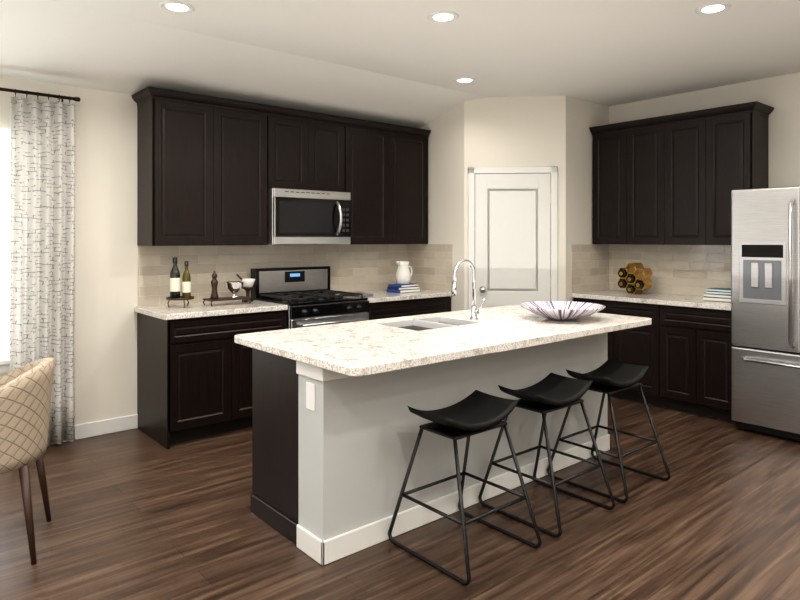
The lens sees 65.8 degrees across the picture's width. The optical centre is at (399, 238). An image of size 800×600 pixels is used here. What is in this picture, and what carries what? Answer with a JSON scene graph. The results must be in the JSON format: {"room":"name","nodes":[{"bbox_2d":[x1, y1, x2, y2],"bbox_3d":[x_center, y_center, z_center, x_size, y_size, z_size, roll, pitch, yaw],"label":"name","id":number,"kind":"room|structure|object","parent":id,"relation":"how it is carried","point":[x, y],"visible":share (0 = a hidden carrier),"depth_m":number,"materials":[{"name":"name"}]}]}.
{"room":"kitchen","nodes":[
{"label":"kitchen","id":0,"kind":"room"},
{"bbox_2d":[0,396,799,599],"bbox_3d":[0.637,1.461,1.499,8.702,0.080,8.600,0,0,-40],"label":"floor","id":1,"kind":"structure","parent":0,"point":[137,514],"depth_m":2.98,"materials":[{"name":"brown wood"}]},
{"bbox_2d":[0,357,53,564],"bbox_3d":[-1.894,0.997,2.830,0.585,0.852,0.592,0,0,-40],"label":"chair","id":2,"kind":"object","parent":1,"relation":"on","point":[25,396],"visible":1,"depth_m":2.73,"materials":[{"name":"beige fabric"}]},
{"bbox_2d":[134,244,452,448],"bbox_3d":[-0.745,0.735,5.275,2.731,1.372,0.649,0,0,-40],"label":"base cabinets","id":3,"kind":"object","parent":1,"relation":"on","point":[194,370],"visible":0.48,"depth_m":4.65,"materials":[{"name":"black wood"}]},
{"bbox_2d":[166,296,193,307],"bbox_3d":[-1.622,0.466,4.566,0.196,0.075,0.196,0,0,-40],"label":"stand","id":4,"kind":"object","parent":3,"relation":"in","point":[181,298],"visible":0.79,"depth_m":4.50,"materials":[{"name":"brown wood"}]},
{"bbox_2d":[170,257,179,297],"bbox_3d":[-1.655,0.285,4.551,0.073,0.300,0.073,0,0,-40],"label":"wine bottle","id":5,"kind":"object","parent":4,"relation":"on","point":[175,282],"visible":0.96,"depth_m":4.52,"materials":[{"name":"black glass"}]},
{"bbox_2d":[182,261,190,297],"bbox_3d":[-1.582,0.300,4.584,0.061,0.270,0.060,0,0,-40],"label":"wine bottle","id":6,"kind":"object","parent":4,"relation":"on","point":[186,284],"visible":0.88,"depth_m":4.56,"materials":[{"name":"green glass"}]},
{"bbox_2d":[203,296,251,305],"bbox_3d":[-1.331,0.479,4.772,0.332,0.050,0.160,0,0,-40],"label":"serving tray","id":7,"kind":"object","parent":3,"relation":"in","point":[227,298],"visible":0.98,"depth_m":4.72,"materials":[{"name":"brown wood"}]},
{"bbox_2d":[210,271,218,298],"bbox_3d":[-1.414,0.348,4.715,0.062,0.210,0.061,0,0,-40],"label":"pepper mill","id":8,"kind":"object","parent":7,"relation":"on","point":[214,285],"visible":1,"depth_m":4.70,"materials":[{"name":"brown wood"}]},
{"bbox_2d":[224,281,243,297],"bbox_3d":[-1.289,0.393,4.808,0.152,0.120,0.152,0,0,-40],"label":"bowl","id":9,"kind":"object","parent":7,"relation":"on","point":[233,287],"visible":1,"depth_m":4.77,"materials":[{"name":"white metal"}]},
{"bbox_2d":[242,287,253,301],"bbox_3d":[-1.236,0.448,5.024,0.100,0.116,0.100,0,0,-40],"label":"pedestal","id":10,"kind":"object","parent":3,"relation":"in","point":[247,289],"visible":0.81,"depth_m":5.00,"materials":[{"name":"brown wood"}]},
{"bbox_2d":[240,278,254,286],"bbox_3d":[-1.236,0.356,5.024,0.124,0.065,0.123,0,0,-40],"label":"mortar","id":11,"kind":"object","parent":10,"relation":"on","point":[248,282],"visible":0.92,"depth_m":4.98,"materials":[{"name":"white ceramic"}]},
{"bbox_2d":[134,288,452,320],"bbox_3d":[-0.745,0.526,5.276,2.731,0.038,0.646,0,0,-40],"label":"countertop","id":12,"kind":"structure","parent":3,"relation":"on","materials":[{"name":"white stone"}]},
{"bbox_2d":[354,292,372,296],"bbox_3d":[-0.366,0.495,5.512,0.160,0.022,0.220,0,0,-40],"label":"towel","id":13,"kind":"object","parent":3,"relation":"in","point":[366,294],"visible":0.4,"depth_m":5.45,"materials":[{"name":"grey fabric"}]},
{"bbox_2d":[387,283,419,292],"bbox_3d":[0.031,0.469,5.926,0.270,0.075,0.203,0,0,-40],"label":"book stack","id":14,"kind":"object","parent":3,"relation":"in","point":[402,288],"visible":0.98,"depth_m":5.86,"materials":[{"name":"blue paper"}]},
{"bbox_2d":[396,261,412,283],"bbox_3d":[0.043,0.319,5.937,0.202,0.223,0.148,0,0,-40],"label":"pitcher","id":15,"kind":"object","parent":14,"relation":"on","point":[403,274],"visible":1,"depth_m":5.87,"materials":[{"name":"white ceramic"}]},
{"bbox_2d":[251,266,368,328],"bbox_3d":[-0.744,0.835,5.209,0.754,1.172,0.729,0,0,-40],"label":"range","id":16,"kind":"object","parent":1,"relation":"on","point":[308,296],"visible":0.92,"depth_m":5.18,"materials":[{"name":"silver metal"}]},
{"bbox_2d":[251,331,612,565],"bbox_3d":[0.316,0.983,3.692,2.304,0.876,0.700,0,0,-40],"label":"kitchen island","id":17,"kind":"object","parent":1,"relation":"on","point":[336,423],"depth_m":3.03,"materials":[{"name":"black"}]},
{"bbox_2d":[234,305,651,378],"bbox_3d":[0.368,0.526,3.617,2.370,0.038,1.108,0,0,-40],"label":"island countertop","id":18,"kind":"structure","parent":17,"relation":"on","point":[359,349],"depth_m":3.16,"materials":[{"name":"white stone"}]},
{"bbox_2d":[386,315,481,330],"bbox_3d":[0.180,0.622,3.739,0.538,0.226,0.388,0,0,-40],"label":"sink","id":19,"kind":"object","parent":18,"relation":"in","point":[431,320],"depth_m":3.86,"materials":[{"name":"silver metal"}]},
{"bbox_2d":[451,259,485,318],"bbox_3d":[0.417,0.316,3.830,0.233,0.382,0.093,0,0,-40],"label":"faucet","id":20,"kind":"object","parent":18,"relation":"on","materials":[{"name":"silver metal"}]},
{"bbox_2d":[520,301,605,319],"bbox_3d":[1.029,0.462,3.928,0.530,0.087,0.530,0,0,10],"label":"bowl","id":21,"kind":"object","parent":18,"relation":"on","point":[562,310],"visible":1,"depth_m":3.87,"materials":[{"name":"white ceramic"}]},
{"bbox_2d":[388,390,541,584],"bbox_3d":[0.295,1.090,2.868,0.487,0.660,0.527,0,0,-40],"label":"stool","id":22,"kind":"object","parent":1,"relation":"on","point":[475,412],"visible":0.98,"depth_m":2.85,"materials":[{"name":"black metal"}]},
{"bbox_2d":[478,373,615,537],"bbox_3d":[0.772,1.090,3.272,0.487,0.660,0.527,0,0,-40],"label":"stool","id":23,"kind":"object","parent":1,"relation":"on","point":[550,392],"visible":0.98,"depth_m":3.25,"materials":[{"name":"black metal"}]},
{"bbox_2d":[547,359,670,502],"bbox_3d":[1.230,1.090,3.659,0.487,0.660,0.527,0,0,-40],"label":"stool","id":24,"kind":"object","parent":1,"relation":"on","point":[608,377],"visible":0.96,"depth_m":3.64,"materials":[{"name":"black metal"}]},
{"bbox_2d":[572,296,654,405],"bbox_3d":[2.126,0.983,5.674,0.627,0.876,0.838,0,0,-40],"label":"base cabinet","id":25,"kind":"object","parent":1,"relation":"on","point":[635,346],"depth_m":5.33,"materials":[{"name":"black wood"}]},
{"bbox_2d":[655,304,735,422],"bbox_3d":[2.594,0.983,5.122,0.627,0.876,0.609,0,0,-40],"label":"base cabinet","id":26,"kind":"object","parent":1,"relation":"on","point":[681,345],"depth_m":4.94,"materials":[{"name":"black wood"}]},
{"bbox_2d":[571,288,730,311],"bbox_3d":[2.316,0.526,5.436,0.645,0.038,1.447,0,0,-40],"label":"countertop","id":27,"kind":"structure","parent":26,"relation":"on","point":[608,293],"depth_m":5.36,"materials":[{"name":"beige stone"}]},
{"bbox_2d":[617,263,652,293],"bbox_3d":[2.169,0.363,5.732,0.172,0.286,0.275,0,0,-40],"label":"wine rack","id":28,"kind":"object","parent":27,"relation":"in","point":[632,280],"visible":1,"depth_m":5.69,"materials":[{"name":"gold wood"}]},
{"bbox_2d":[703,288,730,301],"bbox_3d":[2.657,0.457,5.072,0.208,0.098,0.256,0,0,-40],"label":"book stack","id":29,"kind":"object","parent":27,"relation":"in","point":[718,294],"visible":0.56,"depth_m":5.03,"materials":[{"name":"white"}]},
{"bbox_2d":[731,186,799,440],"bbox_3d":[3.003,0.528,4.460,0.803,1.785,0.910,0,0,-40],"label":"fridge","id":30,"kind":"object","parent":1,"relation":"on","point":[765,308],"visible":1,"depth_m":4.41,"materials":[{"name":"grey metal"}]},
{"bbox_2d":[0,72,799,424],"bbox_3d":[0.637,-0.054,1.499,8.602,2.950,8.500,0,0,-40],"label":"wall","id":31,"kind":"structure","parent":0,"point":[516,132],"depth_m":5.00,"materials":[{"name":"beige paint"}]},
{"bbox_2d":[0,130,9,373],"bbox_3d":[-3.183,0.081,3.679,1.830,1.620,0.135,0,0,-40],"label":"window","id":32,"kind":"structure","parent":31,"relation":"in","point":[5,362],"depth_m":4.13,"materials":[{"name":"white"}]},
{"bbox_2d":[0,137,9,349],"bbox_3d":[-3.172,0.030,3.666,1.680,1.414,0.024,0,0,-40],"label":"window blinds","id":33,"kind":"object","parent":32,"relation":"attached to","point":[5,139],"depth_m":4.12,"materials":[{"name":"white"}]},
{"bbox_2d":[0,87,79,446],"bbox_3d":[-3.153,0.202,3.569,2.371,2.378,0.140,0,0,-40],"label":"curtain","id":34,"kind":"object","parent":31,"relation":"attached to","point":[42,210],"visible":0.98,"depth_m":4.17,"materials":[{"name":"fabric"}]},
{"bbox_2d":[50,414,137,444],"bbox_3d":[-3.563,1.369,3.305,4.168,0.105,0.014,0,0,-40],"label":"baseboard","id":35,"kind":"structure","parent":31,"relation":"attached to","point":[101,427],"depth_m":4.49,"materials":[{"name":"white wood"}]},
{"bbox_2d":[135,86,214,245],"bbox_3d":[-1.697,-0.508,4.681,0.461,1.114,0.322,0,0,-40],"label":"upper cabinet","id":36,"kind":"object","parent":31,"relation":"attached to","point":[211,170],"depth_m":4.55,"materials":[{"name":"brown wood"}]},
{"bbox_2d":[215,98,270,244],"bbox_3d":[-1.347,-0.508,4.978,0.457,1.114,0.322,0,0,-40],"label":"upper cabinet","id":37,"kind":"object","parent":31,"relation":"attached to","point":[242,129],"depth_m":4.86,"materials":[{"name":"brown wood"}]},
{"bbox_2d":[271,106,310,189],"bbox_3d":[-1.027,-0.740,5.249,0.381,0.652,0.322,0,0,-40],"label":"upper cabinet","id":38,"kind":"object","parent":31,"relation":"attached to","point":[290,129],"depth_m":5.14,"materials":[{"name":"brown wood"}]},
{"bbox_2d":[267,188,350,244],"bbox_3d":[-0.827,-0.182,5.307,0.756,0.458,0.488,0,0,-40],"label":"microwave","id":39,"kind":"object","parent":38,"relation":"attached to","point":[304,217],"visible":0.94,"depth_m":5.14,"materials":[{"name":"silver metal"}]},
{"bbox_2d":[137,244,452,306],"bbox_3d":[-0.734,0.278,5.284,2.703,0.457,0.649,0,0,-40],"label":"backsplash","id":40,"kind":"structure","parent":31,"relation":"attached to","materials":[{"name":"tile"}]},
{"bbox_2d":[311,114,346,191],"bbox_3d":[-0.737,-0.740,5.495,0.380,0.652,0.322,0,0,-40],"label":"upper cabinet","id":41,"kind":"object","parent":31,"relation":"attached to","point":[328,132],"depth_m":5.38,"materials":[{"name":"brown wood"}]},
{"bbox_2d":[340,118,390,244],"bbox_3d":[-0.401,-0.508,5.780,0.501,1.114,0.322,0,0,-40],"label":"upper cabinet","id":42,"kind":"object","parent":31,"relation":"attached to","point":[368,143],"depth_m":5.67,"materials":[{"name":"brown wood"}]},
{"bbox_2d":[391,126,430,243],"bbox_3d":[-0.018,-0.508,6.104,0.502,1.114,0.322,0,0,-40],"label":"upper cabinet","id":43,"kind":"object","parent":31,"relation":"attached to","point":[409,146],"depth_m":5.99,"materials":[{"name":"brown wood"}]},
{"bbox_2d":[468,166,557,309],"bbox_3d":[1.048,0.374,5.755,0.588,2.094,0.588,0,0,-40],"label":"door","id":44,"kind":"structure","parent":31,"relation":"attached to","point":[513,235],"depth_m":5.75,"materials":[{"name":"white wood"}]},
{"bbox_2d":[590,122,624,243],"bbox_3d":[2.096,-0.508,5.947,0.322,1.114,0.361,0,0,-40],"label":"upper cabinet","id":45,"kind":"object","parent":31,"relation":"attached to","point":[608,140],"depth_m":5.84,"materials":[{"name":"brown wood"}]},
{"bbox_2d":[625,117,660,244],"bbox_3d":[2.328,-0.508,5.673,0.322,1.114,0.357,0,0,-40],"label":"upper cabinet","id":46,"kind":"object","parent":31,"relation":"attached to","point":[643,137],"depth_m":5.58,"materials":[{"name":"brown wood"}]},
{"bbox_2d":[571,244,735,300],"bbox_3d":[2.315,0.278,5.436,0.649,0.457,1.449,0,0,-40],"label":"backsplash","id":47,"kind":"structure","parent":31,"relation":"attached to","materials":[{"name":"tile"}]},
{"bbox_2d":[661,109,704,244],"bbox_3d":[2.559,-0.508,5.400,0.322,1.114,0.357,0,0,-40],"label":"upper cabinet","id":48,"kind":"object","parent":31,"relation":"attached to","point":[675,179],"depth_m":5.31,"materials":[{"name":"brown wood"}]},
{"bbox_2d":[705,101,772,244],"bbox_3d":[2.792,-0.508,5.125,0.322,1.114,0.364,0,0,-40],"label":"upper cabinet","id":49,"kind":"object","parent":31,"relation":"attached to","point":[736,136],"depth_m":5.03,"materials":[{"name":"brown wood"}]},
{"bbox_2d":[0,0,799,127],"bbox_3d":[0.637,-1.237,1.499,8.702,0.422,8.600,0,0,-40],"label":"ceiling","id":50,"kind":"structure","parent":0,"point":[402,62],"depth_m":4.20,"materials":[{"name":"white paint"}]},
{"bbox_2d":[160,1,193,13],"bbox_3d":[-1.274,-1.323,3.537,0.187,0.008,0.187,0,0,41],"label":"recessed light","id":51,"kind":"object","parent":50,"relation":"in","point":[178,7],"depth_m":3.53,"materials":[{"name":"white"}]},
{"bbox_2d":[427,11,458,22],"bbox_3d":[0.257,-1.323,3.694,0.187,0.008,0.187,0,0,41],"label":"recessed light","id":52,"kind":"object","parent":50,"relation":"in","point":[440,16],"depth_m":3.68,"materials":[{"name":"white"}]},
{"bbox_2d":[454,77,475,83],"bbox_3d":[0.543,-1.323,5.167,0.187,0.008,0.187,0,0,41],"label":"recessed light","id":53,"kind":"object","parent":50,"relation":"in","point":[463,80],"depth_m":5.17,"materials":[{"name":"white"}]},
{"bbox_2d":[695,2,730,14],"bbox_3d":[1.800,-1.323,3.559,0.187,0.008,0.187,0,0,44],"label":"recessed light","id":54,"kind":"object","parent":50,"relation":"in","point":[717,7],"depth_m":3.55,"materials":[{"name":"white"}]},
{"label":"outside","id":55,"kind":"structure","parent":0,"visible":0},
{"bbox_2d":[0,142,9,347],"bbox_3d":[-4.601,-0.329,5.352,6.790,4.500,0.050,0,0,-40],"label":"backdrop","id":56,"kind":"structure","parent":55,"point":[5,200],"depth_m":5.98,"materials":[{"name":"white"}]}
]}

